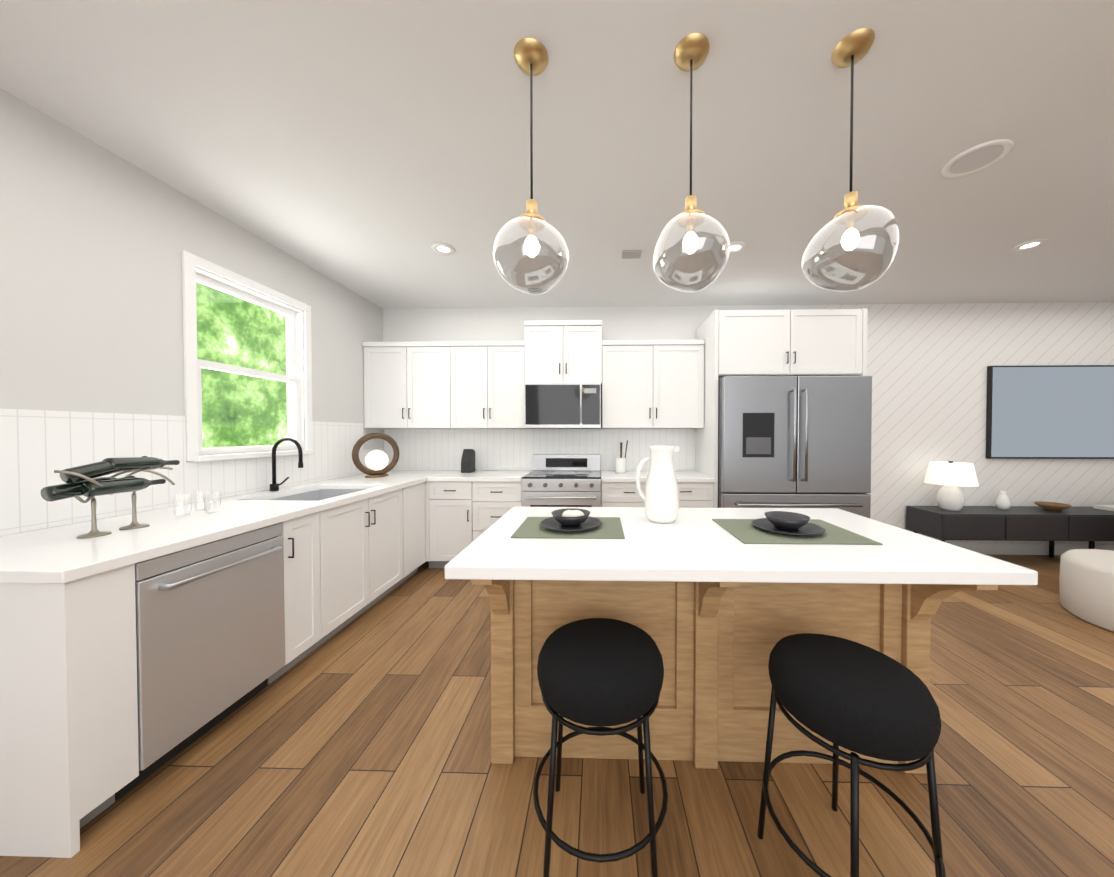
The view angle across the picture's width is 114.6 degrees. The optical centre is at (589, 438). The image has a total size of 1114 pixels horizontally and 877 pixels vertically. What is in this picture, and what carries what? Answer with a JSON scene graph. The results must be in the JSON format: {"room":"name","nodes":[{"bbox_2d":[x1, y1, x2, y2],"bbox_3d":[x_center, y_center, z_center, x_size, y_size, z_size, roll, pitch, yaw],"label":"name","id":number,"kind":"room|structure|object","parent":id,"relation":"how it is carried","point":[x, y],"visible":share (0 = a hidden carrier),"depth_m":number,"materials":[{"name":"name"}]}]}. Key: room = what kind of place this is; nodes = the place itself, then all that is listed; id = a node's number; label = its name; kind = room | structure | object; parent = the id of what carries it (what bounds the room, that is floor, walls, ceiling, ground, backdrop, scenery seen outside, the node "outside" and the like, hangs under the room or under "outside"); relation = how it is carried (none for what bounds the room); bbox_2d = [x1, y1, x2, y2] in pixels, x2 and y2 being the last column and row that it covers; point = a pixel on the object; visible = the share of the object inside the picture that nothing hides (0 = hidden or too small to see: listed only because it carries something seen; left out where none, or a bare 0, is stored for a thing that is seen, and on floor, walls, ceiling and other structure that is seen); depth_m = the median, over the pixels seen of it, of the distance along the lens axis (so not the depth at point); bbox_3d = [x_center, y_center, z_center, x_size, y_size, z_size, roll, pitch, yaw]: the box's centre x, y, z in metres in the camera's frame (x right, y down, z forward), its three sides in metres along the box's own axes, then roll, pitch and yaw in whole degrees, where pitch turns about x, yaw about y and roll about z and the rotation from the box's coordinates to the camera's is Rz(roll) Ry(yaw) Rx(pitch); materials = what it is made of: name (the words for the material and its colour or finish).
{"room":"kitchen and living room","nodes":[
{"label":"kitchen and living room","id":0,"kind":"room"},
{"bbox_2d":[0,88,383,535],"bbox_3d":[-2.522,-0.051,0.715,0.150,2.760,6.760,0,1,1],"label":"wall","id":1,"kind":"structure","parent":0,"point":[96,239],"depth_m":1.80,"materials":[{"name":"white paint"}]},
{"bbox_2d":[182,250,313,461],"bbox_3d":[-2.440,-0.493,2.582,0.180,1.255,0.930,0,1,1],"label":"window","id":2,"kind":"structure","parent":1,"relation":"in","point":[298,362],"depth_m":2.51,"materials":[{"name":"white wood"}]},
{"bbox_2d":[0,554,1113,876],"bbox_3d":[2.253,1.379,0.691,9.700,0.100,6.910,0,1,1],"label":"floor","id":3,"kind":"structure","parent":0,"point":[358,746],"depth_m":1.35,"materials":[{"name":"brown wood"}]},
{"bbox_2d":[115,523,284,799],"bbox_3d":[-1.974,0.881,1.596,0.803,0.868,0.592,0,1,1],"label":"dishwasher","id":4,"kind":"object","parent":3,"relation":"on","point":[210,633],"visible":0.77,"depth_m":1.50,"materials":[{"name":"silver metal"}]},
{"bbox_2d":[132,509,331,688],"bbox_3d":[-2.013,0.870,2.051,0.798,0.875,0.307,0,1,1],"label":"base cabinet","id":5,"kind":"object","parent":3,"relation":"on","point":[307,540],"depth_m":2.04,"materials":[{"name":"white wood"}]},
{"bbox_2d":[300,481,425,596],"bbox_3d":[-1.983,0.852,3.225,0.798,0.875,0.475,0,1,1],"label":"base cabinet","id":6,"kind":"object","parent":3,"relation":"on","point":[378,543],"depth_m":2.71,"materials":[{"name":"white wood"}]},
{"bbox_2d":[0,470,453,584],"bbox_3d":[-1.989,0.404,2.596,0.818,0.040,2.984,0,1,1],"label":"countertop","id":7,"kind":"structure","parent":6,"relation":"on","point":[54,555],"depth_m":1.53,"materials":[{"name":"white stone"}]},
{"bbox_2d":[41,456,179,538],"bbox_3d":[-2.045,0.240,1.564,0.123,0.319,0.400,0,1,1],"label":"decorative sculpture","id":8,"kind":"object","parent":7,"relation":"on","point":[78,480],"visible":1,"depth_m":1.48,"materials":[{"name":"grey metal"}]},
{"bbox_2d":[172,490,200,516],"bbox_3d":[-2.089,0.340,1.830,0.071,0.110,0.071,0,1,-11],"label":"drinking glass","id":9,"kind":"object","parent":7,"relation":"on","point":[173,499],"depth_m":1.83,"materials":[{"name":"clear glass"}]},
{"bbox_2d":[194,489,221,513],"bbox_3d":[-1.997,0.339,1.888,0.071,0.110,0.071,0,1,-11],"label":"drinking glass","id":10,"kind":"object","parent":7,"relation":"on","point":[207,503],"depth_m":1.92,"materials":[{"name":"clear glass"}]},
{"bbox_2d":[270,437,302,490],"bbox_3d":[-2.219,0.187,2.655,0.241,0.390,0.140,0,1,1],"label":"faucet","id":11,"kind":"object","parent":7,"relation":"on","point":[274,485],"visible":1,"depth_m":2.60,"materials":[{"name":"black metal"}]},
{"bbox_2d":[270,489,364,500],"bbox_3d":[-1.960,0.530,2.590,0.564,0.209,0.704,0,1,1],"label":"sink basin","id":12,"kind":"object","parent":7,"relation":"in","point":[319,494],"visible":0.02,"depth_m":2.92,"materials":[{"name":"silver metal"}]},
{"bbox_2d":[352,433,399,477],"bbox_3d":[-2.058,0.156,3.447,0.287,0.427,0.332,0,1,1],"label":"lamp","id":13,"kind":"object","parent":7,"relation":"on","point":[376,462],"visible":1,"depth_m":3.39,"materials":[{"name":"brown wood"}]},
{"bbox_2d":[425,480,471,567],"bbox_3d":[-1.355,0.844,3.750,0.468,0.874,0.638,0,1,1],"label":"base cabinet","id":14,"kind":"object","parent":3,"relation":"on","point":[463,511],"depth_m":3.44,"materials":[{"name":"white wood"}]},
{"bbox_2d":[428,468,529,483],"bbox_3d":[-1.096,0.387,3.726,0.906,0.040,0.658,0,1,1],"label":"countertop","id":15,"kind":"structure","parent":14,"relation":"on","point":[480,475],"depth_m":3.48,"materials":[{"name":"white stone"}]},
{"bbox_2d":[461,449,474,472],"bbox_3d":[-1.317,0.239,3.870,0.100,0.249,0.160,0,1,1],"label":"knife block","id":16,"kind":"object","parent":15,"relation":"on","point":[468,461],"visible":1,"depth_m":3.82,"materials":[{"name":"black plastic"}]},
{"bbox_2d":[472,480,521,541],"bbox_3d":[-0.909,0.844,3.739,0.537,0.874,0.638,0,1,1],"label":"base cabinet","id":17,"kind":"object","parent":3,"relation":"on","point":[490,502],"depth_m":3.42,"materials":[{"name":"white wood"}]},
{"bbox_2d":[521,454,600,506],"bbox_3d":[-0.262,0.733,3.672,0.752,1.100,0.729,0,1,1],"label":"range","id":18,"kind":"object","parent":3,"relation":"on","point":[561,480],"visible":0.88,"depth_m":3.37,"materials":[{"name":"silver metal"}]},
{"bbox_2d":[533,618,667,876],"bbox_3d":[0.035,0.990,1.171,0.437,0.663,0.437,0,1,1],"label":"stool","id":19,"kind":"object","parent":3,"relation":"on","point":[601,673],"visible":1,"depth_m":1.03,"materials":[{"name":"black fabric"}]},
{"bbox_2d":[601,484,645,506],"bbox_3d":[0.414,0.845,3.705,0.587,0.874,0.638,0,1,1],"label":"base cabinet","id":20,"kind":"object","parent":3,"relation":"on","point":[612,495],"depth_m":3.39,"materials":[{"name":"white wood"}]},
{"bbox_2d":[601,472,715,483],"bbox_3d":[0.650,0.387,3.682,1.057,0.040,0.658,0,1,1],"label":"countertop","id":21,"kind":"structure","parent":20,"relation":"on","point":[606,477],"depth_m":3.38,"materials":[{"name":"white stone"}]},
{"bbox_2d":[615,440,627,472],"bbox_3d":[0.340,0.190,3.810,0.136,0.348,0.125,0,1,1],"label":"utensil crock","id":22,"kind":"object","parent":21,"relation":"on","point":[620,464],"visible":1,"depth_m":3.76,"materials":[{"name":"white ceramic"}]},
{"bbox_2d":[678,484,715,507],"bbox_3d":[0.914,0.845,3.692,0.529,0.874,0.638,0,1,1],"label":"base cabinet","id":23,"kind":"object","parent":3,"relation":"on","point":[690,495],"depth_m":3.37,"materials":[{"name":"white wood"}]},
{"bbox_2d":[472,583,997,773],"bbox_3d":[0.471,0.881,1.590,1.754,0.870,0.832,0,1,1],"label":"kitchen island","id":24,"kind":"object","parent":3,"relation":"on","point":[715,611],"depth_m":1.44,"materials":[{"name":"brown wood"}]},
{"bbox_2d":[445,507,1037,586],"bbox_3d":[0.467,0.423,1.577,1.845,0.046,0.920,0,1,1],"label":"island countertop","id":25,"kind":"structure","parent":24,"relation":"on","point":[693,548],"depth_m":1.23,"materials":[{"name":"white stone"}]},
{"bbox_2d":[511,508,624,538],"bbox_3d":[-0.084,0.360,1.605,0.460,0.078,0.350,0,1,1],"label":"place setting","id":26,"kind":"object","parent":25,"relation":"on","point":[571,523],"visible":1,"depth_m":1.55,"materials":[{"name":"grey"}]},
{"bbox_2d":[636,446,678,523],"bbox_3d":[0.329,0.217,1.727,0.211,0.360,0.164,0,1,1],"label":"pitcher","id":27,"kind":"object","parent":25,"relation":"on","point":[661,497],"visible":1,"depth_m":1.67,"materials":[{"name":"white ceramic"}]},
{"bbox_2d":[712,511,882,544],"bbox_3d":[0.855,0.367,1.546,0.520,0.066,0.380,0,1,1],"label":"place setting","id":28,"kind":"object","parent":25,"relation":"on","point":[778,527],"visible":1,"depth_m":1.49,"materials":[{"name":"grey"}]},
{"bbox_2d":[718,376,871,517],"bbox_3d":[1.871,0.359,3.554,1.310,1.850,0.834,0,1,1],"label":"refrigerator","id":29,"kind":"object","parent":3,"relation":"on","point":[794,441],"visible":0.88,"depth_m":3.19,"materials":[{"name":"silver metal"}]},
{"bbox_2d":[757,633,945,876],"bbox_3d":[0.762,0.992,1.068,0.437,0.663,0.437,0,1,1],"label":"stool","id":30,"kind":"object","parent":3,"relation":"on","point":[853,696],"visible":1,"depth_m":0.96,"materials":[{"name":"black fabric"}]},
{"bbox_2d":[906,506,1113,557],"bbox_3d":[4.980,1.012,3.681,3.000,0.540,0.422,0,1,1],"label":"console table","id":31,"kind":"object","parent":3,"relation":"on","point":[1091,525],"visible":0.83,"depth_m":3.50,"materials":[{"name":"grey wood"}]},
{"bbox_2d":[924,461,978,510],"bbox_3d":[3.751,0.488,3.705,0.400,0.505,0.400,0,1,1],"label":"table lamp","id":32,"kind":"object","parent":31,"relation":"on","point":[950,476],"visible":1,"depth_m":3.62,"materials":[{"name":"white ceramic"}]},
{"bbox_2d":[995,491,1011,509],"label":"vase","id":33,"kind":"object","parent":31,"relation":"on","point":[1002,501],"depth_m":3.71,"materials":[{"name":"ceramic"}]},
{"bbox_2d":[1034,501,1071,510],"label":"bowl","id":34,"kind":"object","parent":31,"relation":"on","point":[1051,506],"depth_m":3.65,"materials":[{"name":"brown wood"}]},
{"bbox_2d":[1093,505,1113,510],"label":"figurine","id":35,"kind":"object","parent":31,"relation":"on","point":[1103,507],"depth_m":3.70,"materials":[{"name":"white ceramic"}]},
{"bbox_2d":[1059,549,1113,631],"bbox_3d":[3.938,1.086,2.424,0.900,0.430,0.900,0,1,1],"label":"round ottoman","id":36,"kind":"object","parent":3,"relation":"on","point":[1086,582],"visible":1,"depth_m":2.52,"materials":[{"name":"white fabric"}]},
{"bbox_2d":[0,0,1113,308],"bbox_3d":[2.253,-1.481,0.646,9.700,0.100,6.910,0,1,1],"label":"ceiling","id":37,"kind":"structure","parent":0,"point":[372,150],"depth_m":1.68,"materials":[{"name":"white paint"}]},
{"bbox_2d":[431,243,455,254],"bbox_3d":[-1.125,-1.456,2.743,0.176,0.012,0.176,0,1,1],"label":"recessed light","id":38,"kind":"object","parent":37,"relation":"in","point":[443,248],"visible":1,"depth_m":2.74,"materials":[{"name":"white"}]},
{"bbox_2d":[493,38,568,293],"bbox_3d":[-0.220,-1.003,1.353,0.284,0.877,0.268,0,1,1],"label":"pendant light","id":39,"kind":"object","parent":37,"relation":"hanging from","point":[531,56],"visible":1,"depth_m":1.33,"materials":[{"name":"clear glass"}]},
{"bbox_2d":[622,250,641,258],"bbox_3d":[0.333,-1.458,2.826,0.150,0.012,0.110,0,1,1],"label":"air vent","id":40,"kind":"object","parent":37,"relation":"attached to","point":[630,254],"visible":0.96,"depth_m":2.81,"materials":[{"name":"grey metal"}]},
{"bbox_2d":[653,33,729,292],"bbox_3d":[0.381,-1.000,1.336,0.278,0.882,0.281,0,1,1],"label":"pendant light","id":41,"kind":"object","parent":37,"relation":"hanging from","point":[691,51],"visible":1,"depth_m":1.31,"materials":[{"name":"clear glass"}]},
{"bbox_2d":[722,241,746,253],"bbox_3d":[1.105,-1.456,2.722,0.176,0.012,0.176,0,1,1],"label":"recessed light","id":42,"kind":"object","parent":37,"relation":"in","point":[737,246],"visible":0.73,"depth_m":2.71,"materials":[{"name":"white"}]},
{"bbox_2d":[802,28,898,291],"bbox_3d":[0.967,-0.997,1.319,0.297,0.888,0.289,0,1,1],"label":"pendant light","id":43,"kind":"object","parent":37,"relation":"hanging from","point":[852,49],"visible":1,"depth_m":1.30,"materials":[{"name":"clear glass"}]},
{"bbox_2d":[941,139,1013,177],"bbox_3d":[2.004,-1.444,1.849,0.256,0.008,0.256,0,1,1],"label":"ceiling speaker","id":44,"kind":"object","parent":37,"relation":"attached to","point":[978,158],"visible":0.98,"depth_m":1.84,"materials":[{"name":"white plastic"}]},
{"bbox_2d":[1012,238,1048,250],"bbox_3d":[3.315,-1.455,2.686,0.176,0.012,0.176,0,1,1],"label":"recessed light","id":45,"kind":"object","parent":37,"relation":"in","point":[1030,244],"visible":0.98,"depth_m":2.68,"materials":[{"name":"white"}]},
{"bbox_2d":[383,302,1113,543],"bbox_3d":[2.339,-0.103,4.047,9.700,2.760,0.150,0,1,1],"label":"wall","id":46,"kind":"structure","parent":0,"point":[927,364],"depth_m":3.93,"materials":[{"name":"white paint"}]},
{"bbox_2d":[362,341,457,427],"bbox_3d":[-1.875,-0.561,3.891,0.974,0.900,0.338,0,1,1],"label":"upper cabinet","id":47,"kind":"object","parent":46,"relation":"attached to","point":[413,384],"depth_m":3.73,"materials":[{"name":"white wood"}]},
{"bbox_2d":[458,341,524,427],"bbox_3d":[-1.086,-0.561,3.871,0.837,0.900,0.338,0,1,1],"label":"upper cabinet","id":48,"kind":"object","parent":46,"relation":"attached to","point":[481,384],"depth_m":3.71,"materials":[{"name":"white wood"}]},
{"bbox_2d":[522,320,601,387],"bbox_3d":[-0.267,-0.888,3.835,0.798,0.645,0.358,0,1,1],"label":"upper cabinet","id":49,"kind":"object","parent":46,"relation":"attached to","point":[553,351],"depth_m":3.66,"materials":[{"name":"white wood"}]},
{"bbox_2d":[525,383,600,427],"bbox_3d":[-0.268,-0.335,3.801,0.772,0.450,0.444,0,1,1],"label":"microwave","id":50,"kind":"object","parent":49,"relation":"attached to","point":[562,405],"visible":1,"depth_m":3.61,"materials":[{"name":"silver metal"}]},
{"bbox_2d":[602,340,704,427],"bbox_3d":[0.655,-0.560,3.826,1.043,0.900,0.338,0,1,1],"label":"upper cabinet","id":51,"kind":"object","parent":46,"relation":"attached to","point":[646,383],"depth_m":3.66,"materials":[{"name":"white wood"}]},
{"bbox_2d":[696,310,799,387],"bbox_3d":[1.572,-0.902,3.648,0.720,0.610,0.658,0,1,1],"label":"upper cabinet","id":52,"kind":"object","parent":46,"relation":"attached to","point":[737,342],"depth_m":3.33,"materials":[{"name":"white wood"}]},
{"bbox_2d":[800,308,867,375],"bbox_3d":[2.175,-0.902,3.633,0.718,0.610,0.658,0,1,1],"label":"upper cabinet","id":53,"kind":"object","parent":46,"relation":"attached to","point":[831,340],"depth_m":3.31,"materials":[{"name":"white wood"}]},
{"bbox_2d":[949,543,1113,554],"bbox_3d":[4.841,1.219,3.921,4.390,0.120,0.016,0,1,1],"label":"baseboard","id":54,"kind":"structure","parent":46,"relation":"attached to","point":[1011,549],"depth_m":3.92,"materials":[{"name":"white"}]},
{"bbox_2d":[986,365,1113,458],"bbox_3d":[5.205,-0.286,3.872,1.700,1.010,0.046,0,1,1],"label":"wall-mounted tv","id":55,"kind":"object","parent":46,"relation":"attached to","point":[1049,411],"visible":1,"depth_m":3.85,"materials":[{"name":"black"}]},
{"label":"outside","id":56,"kind":"structure","parent":0,"visible":0},
{"bbox_2d":[196,282,287,447],"bbox_3d":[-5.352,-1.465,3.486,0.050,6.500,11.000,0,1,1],"label":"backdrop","id":57,"kind":"structure","parent":56,"point":[239,435],"depth_m":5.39,"materials":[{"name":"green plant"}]}
]}

